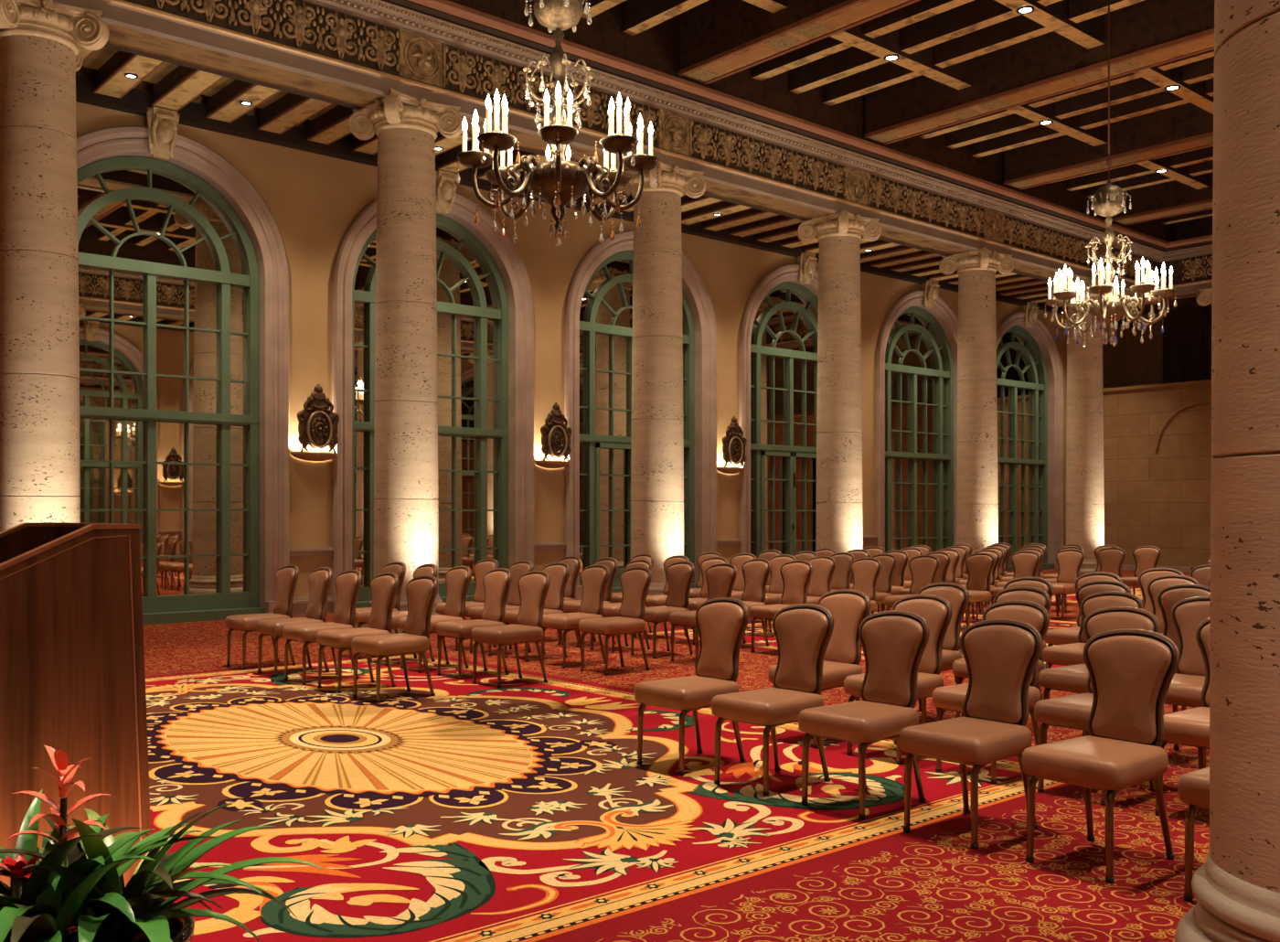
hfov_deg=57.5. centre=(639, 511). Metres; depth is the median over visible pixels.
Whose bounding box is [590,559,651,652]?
banquet chair
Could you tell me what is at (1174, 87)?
recessed light
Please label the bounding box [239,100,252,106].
recessed light
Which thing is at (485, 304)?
window
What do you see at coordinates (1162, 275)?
candle
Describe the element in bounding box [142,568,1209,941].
floor
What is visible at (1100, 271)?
candle
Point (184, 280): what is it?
window
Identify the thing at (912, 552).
banquet chair
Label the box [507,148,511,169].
candle
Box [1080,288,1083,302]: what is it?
candle
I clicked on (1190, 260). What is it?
trim
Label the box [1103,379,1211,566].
wall
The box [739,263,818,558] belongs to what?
window
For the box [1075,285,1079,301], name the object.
candle
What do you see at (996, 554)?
banquet chair
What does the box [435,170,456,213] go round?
corbel
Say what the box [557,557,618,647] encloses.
banquet chair
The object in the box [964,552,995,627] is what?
banquet chair
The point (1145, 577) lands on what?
banquet chair
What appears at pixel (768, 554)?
banquet chair
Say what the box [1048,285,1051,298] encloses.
candle
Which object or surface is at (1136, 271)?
candle
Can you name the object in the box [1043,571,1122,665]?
banquet chair
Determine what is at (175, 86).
ceiling
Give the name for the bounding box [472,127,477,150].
candle
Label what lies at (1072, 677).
banquet chair
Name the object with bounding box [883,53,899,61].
recessed light
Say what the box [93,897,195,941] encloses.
planter
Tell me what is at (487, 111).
candle
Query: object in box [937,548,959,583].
banquet chair
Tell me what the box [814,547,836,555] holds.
banquet chair
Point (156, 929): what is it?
leaves
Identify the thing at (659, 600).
banquet chair
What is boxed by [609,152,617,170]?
candle
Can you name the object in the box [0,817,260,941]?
leaves
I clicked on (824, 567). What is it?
banquet chair
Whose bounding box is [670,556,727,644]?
banquet chair
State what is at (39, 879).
bromeliad
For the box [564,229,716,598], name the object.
window
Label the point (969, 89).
ceiling
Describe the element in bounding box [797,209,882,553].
column
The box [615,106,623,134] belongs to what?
candle
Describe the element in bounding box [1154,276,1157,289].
candle
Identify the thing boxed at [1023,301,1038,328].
keystone
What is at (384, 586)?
banquet chair
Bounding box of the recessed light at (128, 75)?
[124,72,138,78]
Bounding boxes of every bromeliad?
[0,745,275,941]
[0,788,216,941]
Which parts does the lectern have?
panel, panel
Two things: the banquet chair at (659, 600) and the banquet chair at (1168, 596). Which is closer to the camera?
the banquet chair at (1168, 596)
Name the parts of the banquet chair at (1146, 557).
seat, backrest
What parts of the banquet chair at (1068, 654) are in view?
leg, seat frame, seat, backrest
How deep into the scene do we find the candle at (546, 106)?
8.04 m
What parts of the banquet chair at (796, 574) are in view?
leg, seat, backrest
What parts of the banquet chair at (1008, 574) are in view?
seat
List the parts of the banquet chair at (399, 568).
leg, seat, backrest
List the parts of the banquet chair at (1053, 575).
seat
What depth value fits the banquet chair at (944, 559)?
14.90 m
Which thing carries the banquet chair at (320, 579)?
on the floor
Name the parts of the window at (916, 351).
mirror pane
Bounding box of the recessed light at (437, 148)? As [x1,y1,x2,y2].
[435,146,443,150]
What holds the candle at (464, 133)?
on the chandelier at (558, 181)
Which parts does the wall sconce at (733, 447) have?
lamp shade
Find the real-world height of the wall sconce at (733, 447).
1.092 m
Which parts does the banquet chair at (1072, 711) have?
leg, seat, seat frame, leg, leg, backrest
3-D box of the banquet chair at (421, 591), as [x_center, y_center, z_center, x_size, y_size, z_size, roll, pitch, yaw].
[-1.907,0.978,9.187,0.611,0.944,0.433,0,0,-43]
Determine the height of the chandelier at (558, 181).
4.997 m
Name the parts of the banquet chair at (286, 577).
leg, leg, seat, seat frame, leg, backrest, leg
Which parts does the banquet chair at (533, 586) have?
leg, leg, seat, seat frame, leg, backrest, leg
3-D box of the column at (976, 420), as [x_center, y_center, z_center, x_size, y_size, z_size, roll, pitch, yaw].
[6.568,-1.788,22.740,1.108,6.476,1.108,0,0,-41]
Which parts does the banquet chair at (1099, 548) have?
backrest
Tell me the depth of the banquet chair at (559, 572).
11.66 m
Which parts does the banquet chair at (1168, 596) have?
backrest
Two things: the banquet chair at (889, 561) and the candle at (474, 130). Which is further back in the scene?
the banquet chair at (889, 561)
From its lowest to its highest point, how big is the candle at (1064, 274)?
0.205 m
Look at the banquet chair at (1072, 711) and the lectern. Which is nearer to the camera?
the lectern
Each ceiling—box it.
[80,45,1199,315]
[448,0,1214,242]
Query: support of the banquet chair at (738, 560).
on the floor
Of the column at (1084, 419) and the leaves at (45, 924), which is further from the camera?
the column at (1084, 419)
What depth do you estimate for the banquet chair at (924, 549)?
17.86 m
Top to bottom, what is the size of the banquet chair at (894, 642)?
0.944 m
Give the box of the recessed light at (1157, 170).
[1154,169,1168,172]
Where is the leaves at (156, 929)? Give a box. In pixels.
[0,801,321,941]
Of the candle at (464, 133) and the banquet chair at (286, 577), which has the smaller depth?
the candle at (464, 133)
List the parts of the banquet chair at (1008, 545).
backrest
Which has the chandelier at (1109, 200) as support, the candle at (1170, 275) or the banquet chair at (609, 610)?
the candle at (1170, 275)
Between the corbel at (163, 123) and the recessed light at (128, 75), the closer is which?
the recessed light at (128, 75)
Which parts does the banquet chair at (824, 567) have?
seat, backrest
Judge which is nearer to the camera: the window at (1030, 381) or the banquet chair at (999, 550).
the banquet chair at (999, 550)
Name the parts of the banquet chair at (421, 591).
leg, leg, seat, seat frame, leg, backrest, leg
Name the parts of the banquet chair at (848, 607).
seat, leg, backrest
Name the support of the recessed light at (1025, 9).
in the ceiling at (969, 89)
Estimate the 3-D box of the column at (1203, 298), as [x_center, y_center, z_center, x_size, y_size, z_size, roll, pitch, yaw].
[13.242,-1.788,26.182,1.108,6.476,1.108,0,0,-41]
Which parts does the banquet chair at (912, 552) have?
seat, backrest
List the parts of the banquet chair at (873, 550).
backrest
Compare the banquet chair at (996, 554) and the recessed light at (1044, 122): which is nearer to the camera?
the banquet chair at (996, 554)
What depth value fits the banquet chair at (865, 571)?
13.00 m
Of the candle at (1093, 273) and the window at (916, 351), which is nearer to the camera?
the candle at (1093, 273)
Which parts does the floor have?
medallion panel, medallion panel, medallion panel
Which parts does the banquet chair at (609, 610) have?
leg, leg, seat, leg, backrest, leg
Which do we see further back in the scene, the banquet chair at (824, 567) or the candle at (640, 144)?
the banquet chair at (824, 567)
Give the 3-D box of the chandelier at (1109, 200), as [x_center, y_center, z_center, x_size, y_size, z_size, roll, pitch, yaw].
[5.702,-4.551,14.188,1.434,4.997,1.434,0,0,-41]
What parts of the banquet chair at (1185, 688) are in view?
leg, seat frame, seat, backrest, leg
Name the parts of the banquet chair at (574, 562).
backrest, seat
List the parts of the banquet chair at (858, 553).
backrest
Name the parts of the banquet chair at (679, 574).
leg, leg, seat, leg, backrest, leg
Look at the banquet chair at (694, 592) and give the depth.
14.93 m
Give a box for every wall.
[75,65,1126,597]
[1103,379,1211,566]
[1126,262,1162,386]
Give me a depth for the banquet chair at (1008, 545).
19.26 m
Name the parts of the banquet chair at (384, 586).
leg, leg, seat, seat frame, leg, backrest, leg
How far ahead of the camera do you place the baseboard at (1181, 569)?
28.52 m
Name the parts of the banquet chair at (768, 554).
backrest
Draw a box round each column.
[0,0,109,532]
[348,88,463,633]
[608,160,705,595]
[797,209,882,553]
[938,246,1014,574]
[1051,277,1119,575]
[1174,0,1279,941]
[1195,288,1215,564]
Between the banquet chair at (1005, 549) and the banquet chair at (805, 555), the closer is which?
the banquet chair at (805, 555)
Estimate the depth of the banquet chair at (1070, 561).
15.95 m
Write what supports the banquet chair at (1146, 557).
on the floor
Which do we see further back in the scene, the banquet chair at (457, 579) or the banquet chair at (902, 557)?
the banquet chair at (902, 557)
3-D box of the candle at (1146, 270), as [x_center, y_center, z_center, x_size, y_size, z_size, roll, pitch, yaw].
[5.881,-2.717,13.521,0.053,0.205,0.056,0,0,-15]
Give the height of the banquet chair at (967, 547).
0.944 m
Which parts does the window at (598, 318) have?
door frame, mirror pane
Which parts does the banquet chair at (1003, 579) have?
seat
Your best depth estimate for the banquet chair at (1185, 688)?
7.00 m
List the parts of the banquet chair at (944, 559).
seat, backrest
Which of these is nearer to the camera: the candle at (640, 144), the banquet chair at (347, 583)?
the candle at (640, 144)
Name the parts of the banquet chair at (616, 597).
seat, backrest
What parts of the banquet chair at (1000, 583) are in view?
seat, backrest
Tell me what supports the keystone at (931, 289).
attached to the window at (916, 351)
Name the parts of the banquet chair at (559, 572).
leg, leg, seat, backrest, leg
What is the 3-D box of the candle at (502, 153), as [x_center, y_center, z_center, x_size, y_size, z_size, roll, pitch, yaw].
[-1.068,-2.772,9.073,0.056,0.205,0.053,0,0,41]
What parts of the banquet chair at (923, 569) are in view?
seat, backrest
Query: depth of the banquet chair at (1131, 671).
4.88 m
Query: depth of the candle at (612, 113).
8.20 m
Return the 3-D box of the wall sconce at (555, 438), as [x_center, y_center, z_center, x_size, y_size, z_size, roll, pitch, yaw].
[-1.390,-1.266,19.218,0.720,1.092,0.210,0,0,-41]
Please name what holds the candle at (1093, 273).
on the chandelier at (1109, 200)
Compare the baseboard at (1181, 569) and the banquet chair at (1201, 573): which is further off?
the baseboard at (1181, 569)
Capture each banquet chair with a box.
[225,565,298,669]
[256,566,332,676]
[282,569,362,684]
[316,572,399,693]
[341,561,405,659]
[351,575,437,702]
[367,563,437,665]
[398,565,471,672]
[436,558,498,650]
[436,567,511,680]
[468,560,533,655]
[470,570,550,688]
[503,562,569,661]
[541,564,609,668]
[542,555,581,639]
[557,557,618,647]
[578,565,651,675]
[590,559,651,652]
[611,553,653,635]
[630,560,694,658]
[634,554,689,637]
[634,597,748,775]
[669,563,736,663]
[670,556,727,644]
[689,551,722,629]
[711,603,833,796]
[729,553,756,622]
[740,554,796,634]
[741,557,770,646]
[749,559,812,654]
[757,549,781,593]
[766,550,817,624]
[768,588,870,747]
[778,555,836,604]
[798,609,929,819]
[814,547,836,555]
[830,552,854,590]
[843,594,952,764]
[847,548,870,588]
[850,556,881,614]
[864,546,885,607]
[868,553,896,615]
[877,547,922,612]
[881,550,908,611]
[884,554,939,610]
[890,544,930,607]
[898,551,950,595]
[899,618,1042,849]
[917,582,969,724]
[932,599,1049,784]
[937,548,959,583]
[946,545,967,584]
[952,586,1051,729]
[953,544,972,579]
[958,546,1003,614]
[960,549,1000,622]
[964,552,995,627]
[966,544,1008,605]
[989,550,1040,604]
[992,542,1012,576]
[996,547,1043,586]
[1001,544,1045,581]
[1002,576,1053,698]
[1005,543,1046,577]
[1021,628,1179,883]
[1034,606,1160,805]
[1038,590,1144,743]
[1042,544,1083,606]
[1042,579,1130,698]
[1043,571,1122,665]
[1045,545,1084,613]
[1051,548,1084,620]
[1094,544,1119,571]
[1097,546,1125,577]
[1120,545,1161,595]
[1137,567,1183,613]
[1146,574,1199,634]
[1155,617,1210,815]
[1157,584,1210,714]
[1164,596,1210,767]
[1177,766,1209,901]
[1189,564,1210,586]
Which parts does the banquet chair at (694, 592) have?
seat, backrest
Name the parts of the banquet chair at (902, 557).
seat, backrest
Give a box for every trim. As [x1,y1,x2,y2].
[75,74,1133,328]
[1159,234,1212,300]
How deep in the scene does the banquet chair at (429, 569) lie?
11.30 m
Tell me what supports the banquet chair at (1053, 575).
on the floor
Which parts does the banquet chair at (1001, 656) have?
leg, leg, seat, seat frame, leg, backrest, leg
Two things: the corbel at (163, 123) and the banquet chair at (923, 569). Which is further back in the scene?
the corbel at (163, 123)
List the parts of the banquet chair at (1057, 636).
seat, backrest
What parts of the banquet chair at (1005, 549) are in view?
backrest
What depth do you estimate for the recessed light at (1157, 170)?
22.10 m
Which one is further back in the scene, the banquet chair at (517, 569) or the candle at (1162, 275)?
the candle at (1162, 275)
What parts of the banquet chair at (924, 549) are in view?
backrest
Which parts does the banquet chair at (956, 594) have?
leg, leg, backrest, seat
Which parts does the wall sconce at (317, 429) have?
lamp shade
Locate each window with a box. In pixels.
[76,125,289,624]
[331,192,533,613]
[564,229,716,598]
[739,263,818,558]
[875,289,958,552]
[996,310,1064,571]
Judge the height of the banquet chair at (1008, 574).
0.944 m
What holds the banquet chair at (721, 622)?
on the floor
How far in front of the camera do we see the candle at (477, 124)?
8.63 m
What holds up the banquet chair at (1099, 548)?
on the floor
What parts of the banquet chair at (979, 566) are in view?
leg, leg, seat, backrest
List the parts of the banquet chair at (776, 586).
seat, leg, leg, backrest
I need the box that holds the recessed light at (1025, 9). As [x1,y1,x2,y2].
[1016,5,1034,14]
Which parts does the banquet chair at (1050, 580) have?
seat, leg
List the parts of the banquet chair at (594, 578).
leg, leg, seat, seat frame, leg, backrest, leg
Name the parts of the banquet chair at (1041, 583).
backrest, seat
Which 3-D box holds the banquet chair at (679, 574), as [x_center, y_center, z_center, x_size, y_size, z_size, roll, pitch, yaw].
[0.248,0.978,11.903,0.611,0.944,0.433,0,0,-39]
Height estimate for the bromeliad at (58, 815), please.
0.428 m
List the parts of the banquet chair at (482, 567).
seat, leg, backrest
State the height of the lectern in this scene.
1.417 m
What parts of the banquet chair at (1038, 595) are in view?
leg, seat, backrest, leg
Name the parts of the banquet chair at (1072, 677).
leg, seat, seat frame, backrest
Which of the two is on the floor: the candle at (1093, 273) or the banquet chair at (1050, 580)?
the banquet chair at (1050, 580)
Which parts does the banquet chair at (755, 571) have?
seat, backrest, leg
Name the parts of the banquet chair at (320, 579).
leg, leg, seat, seat frame, leg, backrest, leg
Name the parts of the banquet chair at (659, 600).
seat, backrest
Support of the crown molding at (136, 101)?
attached to the wall at (313, 199)
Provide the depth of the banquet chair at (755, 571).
12.71 m
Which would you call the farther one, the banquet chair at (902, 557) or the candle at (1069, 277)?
the banquet chair at (902, 557)
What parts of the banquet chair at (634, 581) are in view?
leg, leg, seat, seat frame, leg, backrest, leg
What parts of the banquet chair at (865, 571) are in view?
backrest, seat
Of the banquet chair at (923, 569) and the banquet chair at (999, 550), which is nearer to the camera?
the banquet chair at (923, 569)
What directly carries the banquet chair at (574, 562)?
on the floor
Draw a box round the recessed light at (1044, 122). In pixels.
[1038,119,1053,125]
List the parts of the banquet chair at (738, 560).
seat, backrest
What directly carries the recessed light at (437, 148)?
in the ceiling at (175, 86)
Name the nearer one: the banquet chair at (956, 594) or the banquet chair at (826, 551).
the banquet chair at (956, 594)
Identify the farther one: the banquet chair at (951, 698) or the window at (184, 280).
the window at (184, 280)
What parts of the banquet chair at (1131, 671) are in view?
leg, leg, seat, seat frame, leg, backrest, leg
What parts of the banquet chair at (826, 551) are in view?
backrest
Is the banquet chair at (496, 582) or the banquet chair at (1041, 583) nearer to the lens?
the banquet chair at (1041, 583)
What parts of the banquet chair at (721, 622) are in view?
leg, seat frame, seat, leg, leg, backrest, leg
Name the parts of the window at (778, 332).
door frame, door handle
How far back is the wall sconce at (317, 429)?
16.40 m
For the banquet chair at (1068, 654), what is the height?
0.944 m
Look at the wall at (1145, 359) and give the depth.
31.99 m
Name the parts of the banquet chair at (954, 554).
backrest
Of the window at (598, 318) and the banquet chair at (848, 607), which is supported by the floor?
the banquet chair at (848, 607)
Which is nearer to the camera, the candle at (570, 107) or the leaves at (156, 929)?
the leaves at (156, 929)
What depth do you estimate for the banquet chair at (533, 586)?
9.92 m
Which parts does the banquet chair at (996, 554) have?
leg, leg, backrest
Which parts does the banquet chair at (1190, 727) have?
leg, seat frame, seat, leg, backrest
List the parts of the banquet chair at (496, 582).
leg, leg, seat, seat frame, leg, backrest, leg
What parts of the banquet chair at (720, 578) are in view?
leg, seat, seat frame, leg, backrest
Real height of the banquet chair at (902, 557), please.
0.944 m
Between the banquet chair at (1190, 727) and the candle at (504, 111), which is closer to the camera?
the banquet chair at (1190, 727)
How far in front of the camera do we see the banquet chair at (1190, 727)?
5.54 m
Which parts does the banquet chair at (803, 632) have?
leg, seat, seat frame, leg, leg, backrest, leg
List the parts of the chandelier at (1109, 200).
candle arm, candle arm, candle arm, candle arm, stem, hanging cord, crown, lamp shade, candle arm, candle arm, candle arm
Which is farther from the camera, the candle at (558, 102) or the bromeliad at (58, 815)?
the candle at (558, 102)
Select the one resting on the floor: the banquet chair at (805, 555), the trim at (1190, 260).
the banquet chair at (805, 555)
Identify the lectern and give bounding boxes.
[0,522,150,886]
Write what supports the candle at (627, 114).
on the chandelier at (558, 181)
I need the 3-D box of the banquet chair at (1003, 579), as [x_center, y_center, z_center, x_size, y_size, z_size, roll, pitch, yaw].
[5.786,0.978,17.571,0.611,0.944,0.433,0,0,-39]
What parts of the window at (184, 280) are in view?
mirror pane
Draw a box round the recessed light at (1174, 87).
[1164,84,1180,90]
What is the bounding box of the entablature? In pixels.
[39,0,1169,298]
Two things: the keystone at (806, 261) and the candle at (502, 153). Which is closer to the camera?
the candle at (502, 153)
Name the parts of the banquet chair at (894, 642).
leg, seat, seat frame, leg, backrest, leg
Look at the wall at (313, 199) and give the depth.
19.12 m
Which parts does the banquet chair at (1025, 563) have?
seat, backrest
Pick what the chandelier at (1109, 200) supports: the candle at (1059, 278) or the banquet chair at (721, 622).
the candle at (1059, 278)
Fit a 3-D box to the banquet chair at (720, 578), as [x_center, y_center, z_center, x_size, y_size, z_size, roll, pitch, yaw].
[0.639,0.978,11.422,0.611,0.944,0.433,0,0,-41]
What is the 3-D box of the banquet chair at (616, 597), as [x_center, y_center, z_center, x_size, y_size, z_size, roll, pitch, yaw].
[-0.146,0.978,14.024,0.611,0.944,0.433,0,0,-40]
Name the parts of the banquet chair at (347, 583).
leg, leg, seat, seat frame, leg, backrest, leg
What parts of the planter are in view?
pot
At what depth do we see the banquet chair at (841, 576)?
14.66 m
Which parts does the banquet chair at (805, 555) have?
backrest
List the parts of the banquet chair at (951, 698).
leg, seat, seat frame, leg, backrest, leg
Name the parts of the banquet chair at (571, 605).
seat, backrest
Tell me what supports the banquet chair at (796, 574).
on the floor
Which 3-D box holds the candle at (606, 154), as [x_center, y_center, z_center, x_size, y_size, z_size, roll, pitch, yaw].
[-0.260,-2.717,9.073,0.053,0.205,0.056,0,0,41]
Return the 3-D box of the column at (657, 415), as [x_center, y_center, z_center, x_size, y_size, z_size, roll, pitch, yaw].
[0.258,-1.788,17.225,1.108,6.476,1.108,0,0,-41]
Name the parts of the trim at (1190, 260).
cornice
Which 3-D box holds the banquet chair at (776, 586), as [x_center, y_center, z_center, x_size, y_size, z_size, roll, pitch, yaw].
[1.546,0.978,13.842,0.611,0.944,0.433,0,0,-43]
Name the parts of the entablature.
cornice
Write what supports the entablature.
on the column at (657, 415)
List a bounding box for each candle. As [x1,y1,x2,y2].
[462,130,467,151]
[471,124,479,150]
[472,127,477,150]
[485,107,490,132]
[492,103,501,132]
[499,150,506,169]
[501,108,507,133]
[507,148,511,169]
[544,103,549,126]
[555,99,560,125]
[567,104,572,127]
[604,149,608,171]
[608,111,614,135]
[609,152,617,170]
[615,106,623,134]
[625,111,629,135]
[638,130,643,154]
[648,134,652,155]
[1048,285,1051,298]
[1057,277,1060,291]
[1062,273,1067,290]
[1067,276,1070,290]
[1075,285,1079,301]
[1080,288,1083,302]
[1092,271,1095,286]
[1098,269,1101,285]
[1106,270,1109,285]
[1135,269,1138,285]
[1140,265,1145,283]
[1145,268,1149,284]
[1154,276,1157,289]
[1161,274,1164,288]
[1169,274,1172,288]
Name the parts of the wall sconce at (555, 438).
lamp shade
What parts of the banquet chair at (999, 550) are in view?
seat, leg, backrest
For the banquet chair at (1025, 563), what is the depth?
15.24 m
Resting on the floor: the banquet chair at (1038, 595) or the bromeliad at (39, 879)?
the banquet chair at (1038, 595)
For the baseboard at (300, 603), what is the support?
attached to the wall at (313, 199)
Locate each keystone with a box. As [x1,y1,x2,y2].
[797,251,817,284]
[921,279,939,308]
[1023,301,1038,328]
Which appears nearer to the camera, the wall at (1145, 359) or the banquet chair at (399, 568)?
the banquet chair at (399, 568)
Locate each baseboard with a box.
[289,531,1066,616]
[1120,564,1194,572]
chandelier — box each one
[455,0,660,247]
[1044,0,1177,346]
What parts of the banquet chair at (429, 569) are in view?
seat, backrest, leg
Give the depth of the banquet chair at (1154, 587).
9.46 m
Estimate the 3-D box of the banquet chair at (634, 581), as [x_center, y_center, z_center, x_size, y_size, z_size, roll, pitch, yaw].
[-0.205,0.978,10.677,0.611,0.944,0.433,0,0,-41]
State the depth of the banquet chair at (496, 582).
10.39 m
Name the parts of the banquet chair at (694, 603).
leg, seat, backrest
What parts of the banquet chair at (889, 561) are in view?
seat, backrest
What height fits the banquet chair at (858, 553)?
0.944 m
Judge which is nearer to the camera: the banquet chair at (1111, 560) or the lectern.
the lectern
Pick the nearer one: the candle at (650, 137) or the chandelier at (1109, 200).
the candle at (650, 137)
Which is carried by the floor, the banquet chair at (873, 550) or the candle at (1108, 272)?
the banquet chair at (873, 550)
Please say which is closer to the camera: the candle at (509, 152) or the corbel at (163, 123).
the candle at (509, 152)
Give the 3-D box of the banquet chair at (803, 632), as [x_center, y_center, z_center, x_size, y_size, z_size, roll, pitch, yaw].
[0.733,0.978,6.272,0.611,0.944,0.433,0,0,-42]
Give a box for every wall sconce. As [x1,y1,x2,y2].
[290,384,339,460]
[533,402,572,468]
[716,416,746,473]
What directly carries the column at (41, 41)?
on the floor
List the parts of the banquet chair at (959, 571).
backrest, seat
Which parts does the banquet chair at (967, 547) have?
seat, backrest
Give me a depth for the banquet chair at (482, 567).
12.64 m
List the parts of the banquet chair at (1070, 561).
leg, seat, leg, backrest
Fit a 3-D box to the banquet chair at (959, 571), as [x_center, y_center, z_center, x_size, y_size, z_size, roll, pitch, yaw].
[4.539,0.978,17.273,0.611,0.944,0.433,0,0,-41]
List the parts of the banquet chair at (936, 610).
leg, seat frame, seat, leg, backrest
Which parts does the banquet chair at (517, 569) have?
leg, leg, seat, backrest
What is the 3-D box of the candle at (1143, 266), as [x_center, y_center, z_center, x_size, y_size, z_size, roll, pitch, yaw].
[5.861,-2.772,13.598,0.053,0.205,0.056,0,0,-15]
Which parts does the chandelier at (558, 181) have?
flame bulb, flame bulb, flame bulb, candle arm, flame bulb, flame bulb, candle arm, candle arm, flame bulb, flame bulb, crown, stem, candle arm, flame bulb, lamp shade, flame bulb, flame bulb, candle arm, candle arm, flame bulb, flame bulb, candle arm, flame bulb, flame bulb, flame bulb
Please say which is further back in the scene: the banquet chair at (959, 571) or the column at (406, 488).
the banquet chair at (959, 571)
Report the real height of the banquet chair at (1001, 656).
0.944 m
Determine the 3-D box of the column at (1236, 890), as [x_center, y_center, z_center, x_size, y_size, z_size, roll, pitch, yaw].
[2.057,-1.788,3.313,1.108,6.476,1.108,0,0,-41]
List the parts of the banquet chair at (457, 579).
leg, seat, leg, backrest, leg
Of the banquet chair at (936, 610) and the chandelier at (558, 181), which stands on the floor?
the banquet chair at (936, 610)
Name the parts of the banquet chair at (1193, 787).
leg, seat, seat frame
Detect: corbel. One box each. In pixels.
[146,106,180,159]
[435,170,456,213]
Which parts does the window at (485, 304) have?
mirror pane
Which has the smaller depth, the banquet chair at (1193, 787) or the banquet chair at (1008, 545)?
the banquet chair at (1193, 787)
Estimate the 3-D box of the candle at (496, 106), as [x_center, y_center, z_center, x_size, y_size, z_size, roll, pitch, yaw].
[-1.008,-2.772,8.212,0.053,0.205,0.056,0,0,41]
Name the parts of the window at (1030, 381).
mirror pane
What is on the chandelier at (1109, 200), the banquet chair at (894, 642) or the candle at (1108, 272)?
the candle at (1108, 272)
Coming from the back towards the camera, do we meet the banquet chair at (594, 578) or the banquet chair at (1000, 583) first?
the banquet chair at (1000, 583)
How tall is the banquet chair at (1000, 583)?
0.944 m

